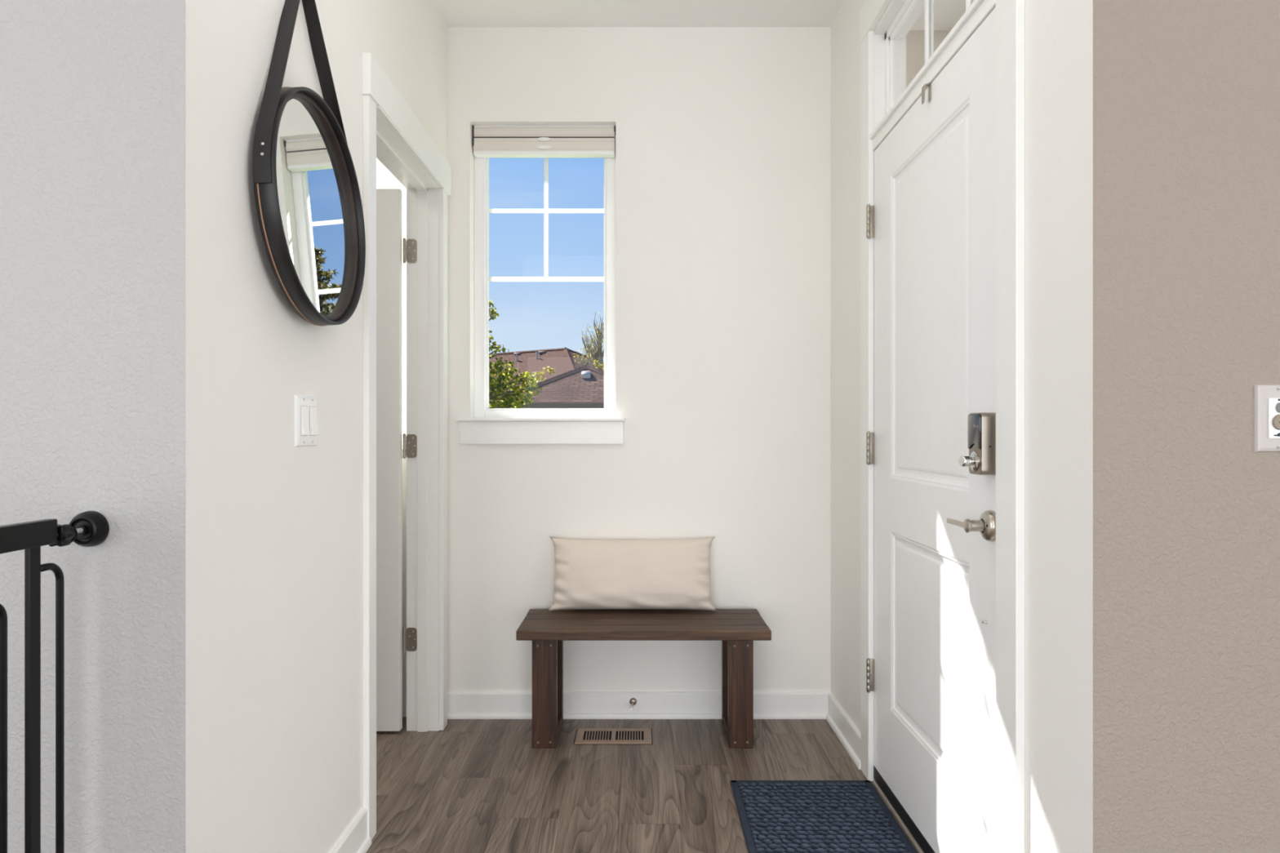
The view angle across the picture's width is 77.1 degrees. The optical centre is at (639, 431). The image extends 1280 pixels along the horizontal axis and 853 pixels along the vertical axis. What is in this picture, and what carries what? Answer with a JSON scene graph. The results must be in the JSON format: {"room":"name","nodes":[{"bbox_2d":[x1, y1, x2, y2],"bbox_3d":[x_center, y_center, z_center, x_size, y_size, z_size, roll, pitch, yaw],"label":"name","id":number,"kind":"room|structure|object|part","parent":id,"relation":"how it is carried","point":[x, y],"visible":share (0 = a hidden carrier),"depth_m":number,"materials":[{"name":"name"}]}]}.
{"room":"entryway","nodes":[
{"label":"entryway","id":0,"kind":"room"},
{"bbox_2d":[0,0,113,852],"bbox_3d":[-2.439,-0.235,1.397,3.122,2.730,0.115,0,0,0],"label":"wall","id":1,"kind":"structure","parent":0,"point":[56,56],"depth_m":1.34,"materials":[{"name":"grey paint"}]},
{"bbox_2d":[113,0,448,852],"bbox_3d":[-0.818,-0.235,2.259,0.121,2.730,1.837,0,0,0],"label":"wall","id":2,"kind":"structure","parent":0,"point":[238,548],"depth_m":1.46,"materials":[{"name":"white paint"}]},
{"bbox_2d":[0,511,109,852],"bbox_3d":[-0.914,0.602,0.770,0.060,0.940,1.140,0,0,0],"label":"safety gate","id":3,"kind":"object","parent":2,"relation":"attached to","point":[87,528],"visible":1,"depth_m":1.21,"materials":[{"name":"black metal"}]},
{"bbox_3d":[-0.914,0.155,0.725,0.018,0.038,1.050,0,0,0],"label":"rail","id":4,"kind":"part","parent":3,"relation":"part of","materials":[{"name":"black metal"}]},
{"bbox_3d":[-0.914,0.602,1.210,0.009,0.860,0.022,0,0,0],"label":"post","id":5,"kind":"part","parent":3,"relation":"part of","materials":[{"name":"black metal"}]},
{"bbox_3d":[-0.914,0.164,1.266,0.037,0.033,0.020,0,0,0],"label":"adjusting knob","id":6,"kind":"part","parent":3,"relation":"part of","materials":[{"name":"black plastic"}]},
{"bbox_3d":[-0.914,0.162,1.284,0.008,0.008,0.072,0,0,0],"label":"threaded rod","id":7,"kind":"part","parent":3,"relation":"part of","materials":[{"name":"metal"}]},
{"bbox_2d":[69,511,109,546],"bbox_3d":[-0.914,0.162,1.327,0.060,0.060,0.026,0,0,0],"label":"wall mount","id":8,"kind":"object","parent":3,"relation":"on","point":[92,527],"depth_m":1.32,"materials":[{"name":"black plastic"}]},
{"bbox_2d":[294,394,319,447],"bbox_3d":[-0.749,-0.024,1.821,0.016,0.116,0.118,0,0,0],"label":"light switch","id":9,"kind":"object","parent":2,"relation":"attached to","point":[306,429],"visible":1,"depth_m":1.80,"materials":[{"name":"white plastic"}]},
{"bbox_2d":[253,0,365,325],"bbox_3d":[-0.729,-0.628,1.800,0.079,0.778,0.519,0,0,0],"label":"wall mirror","id":10,"kind":"object","parent":2,"relation":"attached to","point":[308,204],"visible":1,"depth_m":1.77,"materials":[{"name":"black leather"}]},
{"bbox_2d":[275,97,352,315],"bbox_3d":[-0.729,-0.495,1.800,0.005,0.480,0.480,-3,0,0],"label":"mirror glass","id":11,"kind":"object","parent":10,"relation":"attached to","point":[313,199],"depth_m":1.80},
{"bbox_2d":[329,807,371,852],"bbox_3d":[-0.745,1.080,1.770,0.024,0.100,0.860,0,0,0],"label":"baseboard","id":12,"kind":"structure","parent":2,"relation":"attached to","point":[354,839],"depth_m":2.12,"materials":[{"name":"white paint"}]},
{"bbox_2d":[376,188,417,731],"bbox_3d":[-1.245,0.106,2.978,0.814,2.024,0.103,0,0,0],"label":"door","id":13,"kind":"structure","parent":2,"relation":"in","point":[392,250],"depth_m":2.99,"materials":[{"name":"white paint"}]},
{"bbox_3d":[-1.272,0.106,3.007,0.760,2.024,0.035,0,0,0],"label":"panel","id":14,"kind":"part","parent":13,"relation":"part of","materials":[{"name":"white paint"}]},
{"bbox_2d":[362,53,451,839],"bbox_3d":[-0.806,0.048,2.663,0.144,2.165,0.942,0,0,0],"label":"door frame","id":15,"kind":"structure","parent":2,"relation":"attached to","point":[393,134],"depth_m":3.02,"materials":[{"name":"white paint"}]},
{"bbox_2d":[376,157,406,448],"bbox_3d":[-1.218,-0.571,3.236,0.597,1.314,0.028,0,0,0],"label":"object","id":16,"kind":"structure","parent":0,"point":[385,179],"depth_m":3.24,"materials":[{"name":"white paint"}]},
{"bbox_2d":[402,26,830,716],"bbox_3d":[-0.850,0.065,3.257,3.500,3.330,0.160,0,0,0],"label":"wall","id":17,"kind":"structure","parent":0,"point":[722,134],"depth_m":3.18,"materials":[{"name":"white paint"}]},
{"bbox_2d":[455,134,625,444],"bbox_3d":[-0.389,-0.589,3.233,0.666,1.277,0.177,0,0,0],"label":"window","id":18,"kind":"structure","parent":17,"relation":"in","point":[488,425],"depth_m":3.26,"materials":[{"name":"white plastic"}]},
{"bbox_3d":[-0.389,-0.047,3.201,0.666,0.014,0.113,0,0,0],"label":"sill","id":19,"kind":"part","parent":18,"relation":"part of","materials":[{"name":"white paint"}]},
{"bbox_2d":[472,125,615,157],"bbox_3d":[-0.382,-1.167,3.229,0.572,0.118,0.050,0,0,0],"label":"cellular shade","id":20,"kind":"object","parent":18,"relation":"attached to","point":[488,141],"visible":1,"depth_m":3.21,"materials":[{"name":"beige fabric"}]},
{"bbox_3d":[-0.381,-1.136,3.211,0.055,0.015,0.013,0,0,0],"label":"pull handle","id":21,"kind":"part","parent":20,"relation":"part of","materials":[{"name":"white plastic"}]},
{"bbox_3d":[-0.381,-1.168,3.211,0.055,0.015,0.013,0,0,0],"label":"pull handle","id":22,"kind":"part","parent":20,"relation":"part of","materials":[{"name":"white plastic"}]},
{"bbox_3d":[-0.382,-1.224,3.233,0.565,0.006,0.034,0,0,0],"label":"head rail","id":23,"kind":"part","parent":20,"relation":"part of","materials":[{"name":"white plastic"}]},
{"bbox_3d":[-0.382,-1.116,3.232,0.565,0.015,0.043,0,0,0],"label":"rail","id":24,"kind":"part","parent":20,"relation":"part of","materials":[{"name":"white plastic"}]},
{"bbox_2d":[629,697,636,711],"bbox_3d":[-0.024,1.064,3.129,0.029,0.029,0.081,0,0,0],"label":"door stop","id":25,"kind":"object","parent":17,"relation":"attached to","point":[633,701],"visible":1,"depth_m":3.15,"materials":[{"name":"metal"}]},
{"bbox_2d":[447,691,831,719],"bbox_3d":[0.000,1.080,3.165,1.514,0.100,0.024,0,0,0],"label":"baseboard","id":26,"kind":"structure","parent":17,"relation":"attached to","point":[460,704],"depth_m":3.16,"materials":[{"name":"white paint"}]},
{"bbox_2d":[435,0,843,26],"bbox_3d":[0.000,-1.660,-0.832,8.000,0.120,8.337,0,0,0],"label":"ceiling","id":27,"kind":"structure","parent":0,"point":[455,13],"depth_m":3.07,"materials":[{"name":"paint"}]},
{"bbox_2d":[365,716,919,852],"bbox_3d":[0.000,1.160,-0.911,8.000,0.060,8.177,0,0,0],"label":"floor","id":28,"kind":"structure","parent":0,"point":[469,785],"depth_m":2.58,"materials":[{"name":"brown wood"}]},
{"bbox_2d":[573,728,652,744],"bbox_3d":[-0.095,1.125,2.973,0.286,0.011,0.151,0,0,0],"label":"floor vent","id":29,"kind":"object","parent":28,"relation":"in","point":[583,736],"visible":1,"depth_m":2.96,"materials":[{"name":"beige metal"}]},
{"bbox_2d":[515,608,771,748],"bbox_3d":[0.015,0.910,2.951,0.884,0.440,0.348,0,0,0],"label":"bench","id":30,"kind":"object","parent":28,"relation":"on","point":[737,629],"visible":1,"depth_m":2.86,"materials":[{"name":"brown wood"}]},
{"bbox_3d":[-0.339,0.927,2.880,0.088,0.406,0.038,0,0,0],"label":"leg","id":31,"kind":"part","parent":30,"relation":"part of","materials":[{"name":"brown wood"}]},
{"bbox_3d":[-0.339,1.110,2.986,0.086,0.038,0.176,0,0,0],"label":"rail","id":32,"kind":"part","parent":30,"relation":"part of","materials":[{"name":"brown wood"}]},
{"bbox_3d":[-0.339,0.927,3.093,0.088,0.406,0.038,0,0,0],"label":"leg","id":33,"kind":"part","parent":30,"relation":"part of","materials":[{"name":"brown wood"}]},
{"bbox_2d":[545,536,719,611],"bbox_3d":[-0.028,0.549,3.096,0.675,0.280,0.167,0,0,0],"label":"pillow","id":34,"kind":"object","parent":30,"relation":"on","point":[589,574],"visible":1,"depth_m":3.04,"materials":[{"name":"beige fabric"}]},
{"bbox_3d":[0.363,0.927,3.093,0.087,0.406,0.038,0,0,0],"label":"leg","id":35,"kind":"part","parent":30,"relation":"part of","materials":[{"name":"brown wood"}]},
{"bbox_3d":[0.363,1.110,2.986,0.085,0.038,0.176,0,0,0],"label":"rail","id":36,"kind":"part","parent":30,"relation":"part of","materials":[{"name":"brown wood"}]},
{"bbox_3d":[0.363,0.927,2.880,0.087,0.406,0.038,0,0,0],"label":"leg","id":37,"kind":"part","parent":30,"relation":"part of","materials":[{"name":"brown wood"}]},
{"bbox_2d":[729,780,917,852],"bbox_3d":[0.518,1.123,2.209,0.452,0.013,0.758,0,0,0],"label":"door mat","id":38,"kind":"object","parent":28,"relation":"on","point":[775,816],"visible":1,"depth_m":2.33,"materials":[{"name":"blue fabric"}]},
{"bbox_2d":[871,778,924,852],"bbox_3d":[0.755,1.125,2.128,0.009,0.009,0.930,0,0,0],"label":"threshold","id":39,"kind":"object","parent":28,"relation":"on","point":[899,819],"visible":1,"depth_m":2.33,"materials":[{"name":"metal"}]},
{"bbox_2d":[906,30,951,87],"bbox_3d":[2.032,0.040,2.393,2.336,3.380,1.874,0,0,0],"label":"wall","id":40,"kind":"structure","parent":0,"point":[915,39],"depth_m":3.20,"materials":[{"name":"beige paint"}]},
{"bbox_2d":[830,0,1155,852],"bbox_3d":[0.809,-0.235,2.259,0.105,2.730,1.837,0,0,0],"label":"wall","id":41,"kind":"structure","parent":0,"point":[1090,65],"depth_m":1.40,"materials":[{"name":"white paint"}]},
{"bbox_2d":[826,692,860,769],"bbox_3d":[0.745,1.080,2.925,0.024,0.100,0.485,0,0,0],"label":"baseboard","id":42,"kind":"structure","parent":41,"relation":"attached to","point":[844,728],"depth_m":2.90,"materials":[{"name":"white paint"}]},
{"bbox_2d":[884,0,974,115],"bbox_3d":[0.821,-1.116,2.128,0.058,0.332,0.930,0,0,0],"label":"window","id":43,"kind":"structure","parent":41,"relation":"in","point":[911,10],"depth_m":2.55,"materials":[{"name":"white plastic"}]},
{"bbox_3d":[0.821,-1.116,2.128,0.058,0.332,0.930,0,0,0],"label":"frame","id":44,"kind":"part","parent":43,"relation":"part of","materials":[{"name":"white plastic"}]},
{"bbox_2d":[866,7,995,852],"bbox_3d":[0.747,0.108,2.128,0.111,2.019,0.922,0,0,0],"label":"door","id":45,"kind":"structure","parent":41,"relation":"in","point":[931,220],"depth_m":2.04,"materials":[{"name":"white paint"}]},
{"bbox_2d":[921,82,930,104],"bbox_3d":[0.747,-0.880,2.089,0.019,0.052,0.015,0,0,0],"label":"hook","id":46,"kind":"object","parent":45,"relation":"attached to","point":[928,84],"visible":1,"depth_m":2.09,"materials":[{"name":"metal"}]},
{"bbox_3d":[0.746,0.202,1.720,0.022,0.067,0.067,0,0,0],"label":"lever handle","id":47,"kind":"part","parent":45,"relation":"part of","materials":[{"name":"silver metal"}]},
{"bbox_2d":[910,0,965,30],"bbox_3d":[1.381,-1.615,2.328,1.038,0.130,1.745,0,0,0],"label":"ceiling","id":48,"kind":"structure","parent":41,"relation":"attached to","point":[947,13],"depth_m":3.08,"materials":[{"name":"white paint"}]},
{"bbox_2d":[860,0,1024,852],"bbox_3d":[0.800,-0.138,2.128,0.124,2.535,1.106,0,0,0],"label":"door frame","id":49,"kind":"structure","parent":41,"relation":"attached to","point":[877,16],"depth_m":1.64,"materials":[{"name":"white paint"}]},
{"bbox_2d":[1155,0,1279,852],"bbox_3d":[2.431,-0.235,1.397,3.138,2.730,0.115,0,0,0],"label":"wall","id":50,"kind":"structure","parent":0,"point":[1218,61],"depth_m":1.34,"materials":[{"name":"beige paint"}]},
{"bbox_2d":[1254,384,1279,452],"bbox_3d":[1.062,-0.022,1.333,0.070,0.113,0.013,0,0,0],"label":"electrical outlet","id":51,"kind":"object","parent":50,"relation":"attached to","point":[1267,397],"visible":1,"depth_m":1.33,"materials":[{"name":"white plastic"}]},
{"label":"outside","id":52,"kind":"structure","parent":0,"visible":0},
{"bbox_3d":[0.000,1.830,61.678,120.000,0.200,116.643,0,0,0],"label":"ground","id":53,"kind":"structure","parent":52,"visible":0},
{"bbox_2d":[488,300,542,408],"bbox_3d":[-2.755,-0.363,10.519,3.477,4.192,1.570,0,0,22],"label":"leafy tree","id":54,"kind":"object","parent":53,"relation":"on","point":[513,401],"visible":0.2,"depth_m":9.88,"materials":[{"name":"green plant"}]},
{"bbox_2d":[524,365,555,387],"bbox_3d":[-3.549,-0.299,28.639,1.292,4.057,0.818,0,0,0],"label":"shrub","id":55,"kind":"object","parent":53,"relation":"on","point":[549,370],"visible":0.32,"depth_m":28.55,"materials":[{"name":"green plant"}]},
{"bbox_2d":[488,364,604,408],"bbox_3d":[-1.575,-0.167,24.595,5.230,3.794,5.378,0,0,0],"label":"garage","id":56,"kind":"structure","parent":53,"relation":"on","point":[582,387],"depth_m":22.75,"materials":[{"name":"brown tile"}]},
{"bbox_2d":[581,371,591,377],"bbox_3d":[-1.568,-1.676,23.750,0.260,0.219,0.340,0,0,0],"label":"roof vent","id":57,"kind":"object","parent":56,"relation":"attached to","point":[584,374],"depth_m":23.58,"materials":[{"name":"grey metal"}]},
{"bbox_2d":[488,347,604,401],"bbox_3d":[-6.219,-1.237,41.734,17.784,5.934,11.584,0,0,34],"label":"house","id":58,"kind":"structure","parent":53,"relation":"on","point":[562,359],"depth_m":39.21,"materials":[{"name":"brown tile"}]},
{"bbox_2d":[573,311,604,370],"bbox_3d":[-1.463,-1.439,29.344,2.229,6.337,1.801,0,0,-40],"label":"bare tree","id":59,"kind":"object","parent":53,"relation":"on","point":[597,355],"visible":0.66,"depth_m":28.94,"materials":[{"name":"grey plant"}]},
{"bbox_2d":[592,359,604,371],"bbox_3d":[-0.849,-0.403,27.497,1.512,4.265,0.805,0,0,0],"label":"bush","id":60,"kind":"object","parent":53,"relation":"on","point":[594,360],"visible":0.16,"depth_m":27.48,"materials":[{"name":"green plant"}]}
]}

